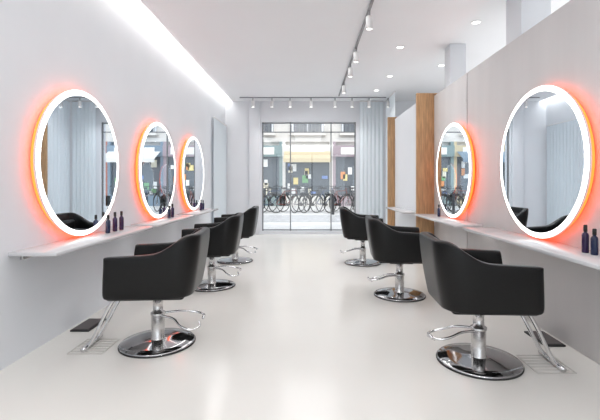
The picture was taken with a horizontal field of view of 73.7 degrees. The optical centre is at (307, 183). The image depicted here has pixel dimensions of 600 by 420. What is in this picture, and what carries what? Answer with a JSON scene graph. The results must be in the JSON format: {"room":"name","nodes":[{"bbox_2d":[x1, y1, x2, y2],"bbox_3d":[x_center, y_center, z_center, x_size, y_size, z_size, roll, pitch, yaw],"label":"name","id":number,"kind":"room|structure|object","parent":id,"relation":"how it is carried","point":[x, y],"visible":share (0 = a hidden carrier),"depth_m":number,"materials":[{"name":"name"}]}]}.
{"room":"salon","nodes":[
{"label":"salon","id":0,"kind":"room"},
{"bbox_2d":[0,0,224,370],"bbox_3d":[-1.855,-0.460,3.000,0.150,3.080,11.200,0,0,0],"label":"wall","id":1,"kind":"structure","parent":0,"point":[115,52],"depth_m":3.08,"materials":[{"name":"paint"}]},
{"bbox_2d":[30,90,118,235],"bbox_3d":[-1.745,-0.157,3.070,0.070,1.100,1.100,0,0,0],"label":"led mirror","id":2,"kind":"object","parent":1,"relation":"attached to","point":[74,160],"visible":1,"depth_m":2.93,"materials":[{"name":"white plastic"}]},
{"bbox_2d":[8,226,152,259],"bbox_3d":[-1.635,0.437,3.110,0.290,0.062,1.480,0,0,0],"label":"floating shelf","id":3,"kind":"object","parent":1,"relation":"attached to","point":[57,248],"visible":0.88,"depth_m":2.73,"materials":[{"name":"grey paint"}]},
{"bbox_2d":[105,215,110,232],"bbox_3d":[-1.660,0.331,3.320,0.038,0.150,0.038,0,0,0],"label":"bottle","id":4,"kind":"object","parent":3,"relation":"on","point":[107,223],"visible":1,"depth_m":3.31,"materials":[{"name":"blue"}]},
{"bbox_2d":[113,212,116,230],"bbox_3d":[-1.660,0.324,3.440,0.038,0.165,0.038,0,0,0],"label":"bottle","id":5,"kind":"object","parent":3,"relation":"on","point":[114,218],"visible":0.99,"depth_m":3.42,"materials":[{"name":"purple"}]},
{"bbox_2d":[119,211,123,229],"bbox_3d":[-1.660,0.324,3.560,0.038,0.165,0.038,0,0,0],"label":"bottle","id":6,"kind":"object","parent":3,"relation":"on","point":[121,218],"visible":1,"depth_m":3.55,"materials":[{"name":"purple"}]},
{"bbox_2d":[136,122,175,217],"bbox_3d":[-1.745,-0.157,4.620,0.070,1.100,1.100,0,0,0],"label":"led mirror","id":7,"kind":"object","parent":1,"relation":"attached to","point":[155,158],"visible":1,"depth_m":4.49,"materials":[{"name":"white plastic"}]},
{"bbox_2d":[131,215,193,226],"bbox_3d":[-1.635,0.437,4.635,0.290,0.062,1.230,0,0,0],"label":"floating shelf","id":8,"kind":"object","parent":1,"relation":"attached to","point":[162,221],"visible":0.75,"depth_m":4.37,"materials":[{"name":"grey paint"}]},
{"bbox_2d":[167,205,170,217],"bbox_3d":[-1.660,0.331,4.780,0.038,0.150,0.038,0,0,0],"label":"bottle","id":9,"kind":"object","parent":8,"relation":"on","point":[169,209],"visible":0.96,"depth_m":4.77,"materials":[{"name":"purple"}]},
{"bbox_2d":[171,204,173,216],"bbox_3d":[-1.660,0.324,4.900,0.038,0.165,0.038,0,0,0],"label":"bottle","id":10,"kind":"object","parent":8,"relation":"on","point":[172,208],"visible":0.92,"depth_m":4.88,"materials":[{"name":"purple"}]},
{"bbox_2d":[180,137,203,209],"bbox_3d":[-1.745,-0.157,6.030,0.070,1.100,1.100,0,0,0],"label":"led mirror","id":11,"kind":"object","parent":1,"relation":"attached to","point":[191,161],"visible":1,"depth_m":5.89,"materials":[{"name":"white plastic"}]},
{"bbox_2d":[177,208,217,215],"bbox_3d":[-1.635,0.437,6.050,0.290,0.062,1.200,0,0,0],"label":"floating shelf","id":12,"kind":"object","parent":1,"relation":"attached to","point":[197,212],"visible":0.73,"depth_m":5.91,"materials":[{"name":"grey paint"}]},
{"bbox_2d":[213,117,226,217],"bbox_3d":[-1.730,-0.091,7.925,0.024,2.302,1.150,0,0,0],"label":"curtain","id":13,"kind":"object","parent":1,"relation":"hanging from","point":[219,127],"visible":0.71,"depth_m":7.80,"materials":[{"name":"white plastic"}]},
{"bbox_2d":[0,234,599,419],"bbox_3d":[1.260,1.130,3.100,6.380,0.100,11.400,0,0,0],"label":"floor","id":14,"kind":"structure","parent":0,"point":[302,332],"depth_m":2.39,"materials":[{"name":"concrete"}]},
{"bbox_2d":[70,318,106,331],"bbox_3d":[-1.670,1.072,3.050,0.140,0.016,0.260,0,0,0],"label":"footrest","id":15,"kind":"object","parent":14,"relation":"on","point":[88,325],"visible":0.95,"depth_m":3.01,"materials":[{"name":"black rubber"}]},
{"bbox_2d":[67,339,119,353],"bbox_3d":[-1.420,1.079,2.660,0.226,0.003,0.246,0,0,0],"label":"floor vent","id":16,"kind":"object","parent":14,"relation":"in","point":[87,339],"visible":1,"depth_m":2.66,"materials":[{"name":"silver metal"}]},
{"bbox_2d":[80,227,209,358],"bbox_3d":[-1.083,0.699,2.716,0.767,0.762,0.586,0,0,-4],"label":"salon chair","id":17,"kind":"object","parent":14,"relation":"on","point":[157,272],"visible":1,"depth_m":2.49,"materials":[{"name":"black leather"}]},
{"bbox_2d":[181,212,243,291],"bbox_3d":[-1.083,0.699,4.237,0.767,0.762,0.586,0,0,-3],"label":"salon chair","id":18,"kind":"object","parent":14,"relation":"on","point":[225,236],"visible":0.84,"depth_m":4.02,"materials":[{"name":"black leather"}]},
{"bbox_2d":[206,206,258,264],"bbox_3d":[-1.083,0.699,5.608,0.767,0.762,0.586,0,0,-2],"label":"salon chair","id":19,"kind":"object","parent":14,"relation":"on","point":[250,220],"visible":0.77,"depth_m":5.40,"materials":[{"name":"black leather"}]},
{"bbox_2d":[249,101,259,234],"bbox_3d":[-1.145,-0.350,8.570,0.230,2.860,0.060,0,0,0],"label":"column","id":20,"kind":"structure","parent":14,"relation":"on","point":[254,113],"depth_m":8.54,"materials":[{"name":"paint"}]},
{"bbox_2d":[339,206,395,266],"bbox_3d":[0.813,0.699,5.466,0.767,0.762,0.586,0,0,4],"label":"salon chair","id":21,"kind":"object","parent":14,"relation":"on","point":[353,225],"visible":0.73,"depth_m":5.24,"materials":[{"name":"black leather"}]},
{"bbox_2d":[365,215,425,302],"bbox_3d":[0.953,0.699,3.886,0.767,0.762,0.586,0,0,4],"label":"salon chair","id":22,"kind":"object","parent":14,"relation":"on","point":[398,245],"visible":0.91,"depth_m":3.65,"materials":[{"name":"black leather"}]},
{"bbox_2d":[395,104,415,226],"bbox_3d":[1.690,-0.070,6.535,0.120,2.300,1.930,0,0,0],"label":"wall partition","id":23,"kind":"structure","parent":14,"relation":"on","point":[405,124],"depth_m":6.69,"materials":[{"name":"white paint"}]},
{"bbox_2d":[387,117,396,225],"bbox_3d":[1.680,-0.087,7.530,0.360,2.335,0.060,0,0,0],"label":"trim","id":24,"kind":"structure","parent":23,"relation":"attached to","point":[390,120],"depth_m":7.50,"materials":[{"name":"brown wood"}]},
{"bbox_2d":[386,207,415,214],"bbox_3d":[1.505,0.437,6.450,0.250,0.062,1.300,0,0,0],"label":"floating shelf","id":25,"kind":"object","parent":23,"relation":"attached to","point":[397,209],"visible":0.77,"depth_m":6.13,"materials":[{"name":"grey paint"}]},
{"bbox_2d":[445,44,465,87],"bbox_3d":[1.901,-0.350,5.170,0.203,2.860,0.200,0,0,0],"label":"column","id":26,"kind":"structure","parent":14,"relation":"on","point":[455,54],"depth_m":5.07,"materials":[{"name":"paint"}]},
{"bbox_2d":[419,232,566,380],"bbox_3d":[1.103,0.699,2.437,0.767,0.762,0.586,0,0,3],"label":"salon chair","id":27,"kind":"object","parent":14,"relation":"on","point":[477,283],"visible":1,"depth_m":2.21,"materials":[{"name":"black leather"}]},
{"bbox_2d":[506,0,550,44],"bbox_3d":[2.065,-0.350,3.760,0.270,2.860,0.280,0,0,0],"label":"column","id":28,"kind":"structure","parent":14,"relation":"on","point":[521,15],"depth_m":3.62,"materials":[{"name":"paint"}]},
{"bbox_2d":[524,331,565,346],"bbox_3d":[1.640,1.072,2.780,0.140,0.016,0.260,0,0,0],"label":"footrest","id":29,"kind":"object","parent":14,"relation":"on","point":[551,342],"visible":0.72,"depth_m":2.72,"materials":[{"name":"black rubber"}]},
{"bbox_2d":[516,355,576,373],"bbox_3d":[1.420,1.079,2.400,0.226,0.003,0.246,0,0,0],"label":"floor vent","id":30,"kind":"object","parent":14,"relation":"in","point":[516,355],"visible":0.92,"depth_m":2.36,"materials":[{"name":"silver metal"}]},
{"bbox_2d":[225,95,415,233],"bbox_3d":[1.260,-0.460,8.700,6.380,3.080,0.200,0,0,0],"label":"wall","id":31,"kind":"structure","parent":0,"point":[236,112],"depth_m":8.60,"materials":[{"name":"paint"}]},
{"bbox_2d":[262,122,355,230],"bbox_3d":[0.020,-0.160,8.645,2.020,2.340,0.030,0,0,0],"label":"window","id":32,"kind":"structure","parent":31,"relation":"in","point":[290,123],"depth_m":8.63,"materials":[{"name":"silver metal"}]},
{"bbox_2d":[140,0,569,100],"bbox_3d":[1.410,-1.890,3.100,6.080,0.220,11.400,0,0,0],"label":"ceiling","id":33,"kind":"structure","parent":0,"point":[248,48],"depth_m":5.03,"materials":[{"name":"paint"}]},
{"bbox_2d":[138,0,225,94],"bbox_3d":[-1.705,-1.948,3.000,0.150,0.105,11.200,0,0,0],"label":"light","id":34,"kind":"object","parent":33,"relation":"attached to","point":[138,0],"visible":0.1,"depth_m":5.28,"materials":[{"name":"paint"}]},
{"bbox_2d":[240,97,388,107],"bbox_3d":[0.137,-1.675,8.190,3.074,0.209,0.068,0,0,0],"label":"track light","id":35,"kind":"object","parent":33,"relation":"attached to","point":[252,102],"depth_m":8.18,"materials":[{"name":"white metal"}]},
{"bbox_2d":[338,0,373,95],"bbox_3d":[0.620,-1.673,4.600,0.068,0.213,6.800,0,0,0],"label":"track light","id":36,"kind":"object","parent":33,"relation":"attached to","point":[368,20],"depth_m":5.11,"materials":[{"name":"white metal"}]},
{"bbox_2d":[360,101,382,218],"bbox_3d":[1.350,-0.356,8.520,0.500,2.832,0.024,0,0,0],"label":"curtain","id":37,"kind":"object","parent":33,"relation":"hanging from","point":[371,119],"visible":0.79,"depth_m":8.52,"materials":[{"name":"white fabric"}]},
{"bbox_2d":[385,91,395,223],"bbox_3d":[1.660,-0.356,8.070,0.040,2.832,0.900,0,0,0],"label":"wall","id":38,"kind":"structure","parent":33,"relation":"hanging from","point":[390,111],"depth_m":8.19,"materials":[{"name":"white paint"}]},
{"bbox_2d":[471,20,481,24],"bbox_3d":[1.850,-1.777,4.400,0.110,0.006,0.110,0,0,0],"label":"recessed light","id":39,"kind":"object","parent":33,"relation":"in","point":[476,22],"visible":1,"depth_m":4.40,"materials":[{"name":"white plastic"}]},
{"bbox_2d":[434,0,599,364],"bbox_3d":[1.800,-0.070,1.910,0.120,2.300,7.220,0,0,0],"label":"wall partition","id":40,"kind":"structure","parent":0,"point":[562,50],"depth_m":2.97,"materials":[{"name":"grey paint"}]},
{"bbox_2d":[416,93,436,233],"bbox_3d":[1.680,-0.087,5.545,0.360,2.335,0.050,0,0,0],"label":"trim","id":41,"kind":"structure","parent":40,"relation":"attached to","point":[424,101],"depth_m":5.52,"materials":[{"name":"brown wood"}]},
{"bbox_2d":[414,214,482,226],"bbox_3d":[1.595,0.437,4.710,0.290,0.062,1.480,0,0,0],"label":"floating shelf","id":42,"kind":"object","parent":40,"relation":"attached to","point":[449,221],"visible":0.84,"depth_m":4.45,"materials":[{"name":"grey paint"}]},
{"bbox_2d":[437,205,440,216],"bbox_3d":[1.630,0.331,4.980,0.038,0.150,0.038,0,0,0],"label":"bottle","id":43,"kind":"object","parent":42,"relation":"on","point":[438,209],"visible":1,"depth_m":4.97,"materials":[{"name":"blue"}]},
{"bbox_2d":[436,123,474,217],"bbox_3d":[1.705,-0.157,4.660,0.070,1.100,1.100,0,0,0],"label":"led mirror","id":44,"kind":"object","parent":40,"relation":"attached to","point":[455,169],"visible":1,"depth_m":4.53,"materials":[{"name":"white plastic"}]},
{"bbox_2d":[463,227,599,269],"bbox_3d":[1.595,0.437,2.875,0.290,0.062,1.750,0,0,0],"label":"floating shelf","id":45,"kind":"object","parent":40,"relation":"attached to","point":[566,252],"visible":1,"depth_m":2.64,"materials":[{"name":"grey paint"}]},
{"bbox_2d":[581,225,588,252],"bbox_3d":[1.640,0.324,2.365,0.038,0.165,0.038,0,0,0],"label":"bottle","id":46,"kind":"object","parent":45,"relation":"on","point":[585,236],"visible":1,"depth_m":2.35,"materials":[{"name":"purple"}]},
{"bbox_2d":[590,229,598,254],"bbox_3d":[1.640,0.331,2.290,0.038,0.150,0.038,0,0,0],"label":"bottle","id":47,"kind":"object","parent":45,"relation":"on","point":[594,241],"visible":1,"depth_m":2.28,"materials":[{"name":"blue"}]},
{"bbox_2d":[500,85,594,237],"bbox_3d":[1.705,-0.157,2.930,0.070,1.100,1.100,0,0,0],"label":"led mirror","id":48,"kind":"object","parent":40,"relation":"attached to","point":[547,161],"visible":1,"depth_m":2.80,"materials":[{"name":"white plastic"}]},
{"label":"outside","id":49,"kind":"structure","parent":0,"visible":0},
{"bbox_2d":[264,206,353,228],"bbox_3d":[0.000,1.215,24.400,28.000,0.230,31.200,0,0,0],"label":"street","id":50,"kind":"structure","parent":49,"point":[267,225],"depth_m":11.43,"materials":[{"name":"grey concrete"}]},
{"bbox_2d":[264,186,277,211],"bbox_3d":[-1.873,0.588,15.581,1.772,1.041,0.583,0,0,-42],"label":"bicycle","id":51,"kind":"object","parent":50,"relation":"on","point":[266,186],"visible":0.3,"depth_m":15.87,"materials":[{"name":"black metal"}]},
{"bbox_2d":[264,186,289,211],"bbox_3d":[-1.376,0.588,15.522,1.772,1.041,0.583,0,0,-42],"label":"bicycle","id":52,"kind":"object","parent":50,"relation":"on","point":[268,188],"visible":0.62,"depth_m":15.66,"materials":[{"name":"black metal"}]},
{"bbox_2d":[268,186,305,212],"bbox_3d":[-0.782,0.588,15.512,1.772,1.041,0.583,0,0,-36],"label":"bicycle","id":53,"kind":"object","parent":50,"relation":"on","point":[295,190],"visible":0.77,"depth_m":15.41,"materials":[{"name":"black metal"}]},
{"bbox_2d":[291,186,310,212],"bbox_3d":[-0.268,0.588,15.581,0.583,1.041,1.772,0,0,27],"label":"bicycle","id":54,"kind":"object","parent":50,"relation":"on","point":[298,187],"visible":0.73,"depth_m":15.45,"materials":[{"name":"grey metal"}]},
{"bbox_2d":[264,215,340,221],"bbox_3d":[0.000,1.093,12.750,28.000,0.015,2.500,0,0,0],"label":"road","id":55,"kind":"structure","parent":50,"relation":"on","point":[267,218],"depth_m":12.58,"materials":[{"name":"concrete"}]},
{"bbox_2d":[264,124,353,205],"bbox_3d":[0.000,-3.410,21.550,24.000,9.020,4.900,0,0,0],"label":"building","id":56,"kind":"structure","parent":50,"relation":"on","point":[310,152],"depth_m":20.15,"materials":[{"name":"stone"}]},
{"bbox_2d":[298,186,326,212],"bbox_3d":[0.188,0.588,15.580,0.583,1.041,1.772,0,0,39],"label":"bicycle","id":57,"kind":"object","parent":50,"relation":"on","point":[311,187],"visible":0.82,"depth_m":15.45,"materials":[{"name":"grey metal"}]},
{"bbox_2d":[310,186,341,212],"bbox_3d":[0.704,0.588,15.693,1.772,1.041,0.583,0,0,-44],"label":"bicycle","id":58,"kind":"object","parent":50,"relation":"on","point":[322,188],"visible":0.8,"depth_m":15.52,"materials":[{"name":"black metal"}]},
{"bbox_2d":[332,190,334,214],"bbox_3d":[0.900,0.650,14.400,0.120,0.900,0.120,0,0,0],"label":"bollard","id":59,"kind":"object","parent":50,"relation":"on","point":[333,191],"visible":0.8,"depth_m":14.35,"materials":[{"name":"grey metal"}]},
{"bbox_2d":[323,186,353,212],"bbox_3d":[1.235,0.588,15.595,1.772,1.041,0.583,0,0,-42],"label":"bicycle","id":60,"kind":"object","parent":50,"relation":"on","point":[336,188],"visible":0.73,"depth_m":15.50,"materials":[{"name":"grey metal"}]},
{"bbox_2d":[339,187,353,209],"bbox_3d":[1.839,0.588,15.569,1.772,1.041,0.583,0,0,-40],"label":"bicycle","id":61,"kind":"object","parent":50,"relation":"on","point":[349,196],"visible":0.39,"depth_m":15.33,"materials":[{"name":"black metal"}]}
]}

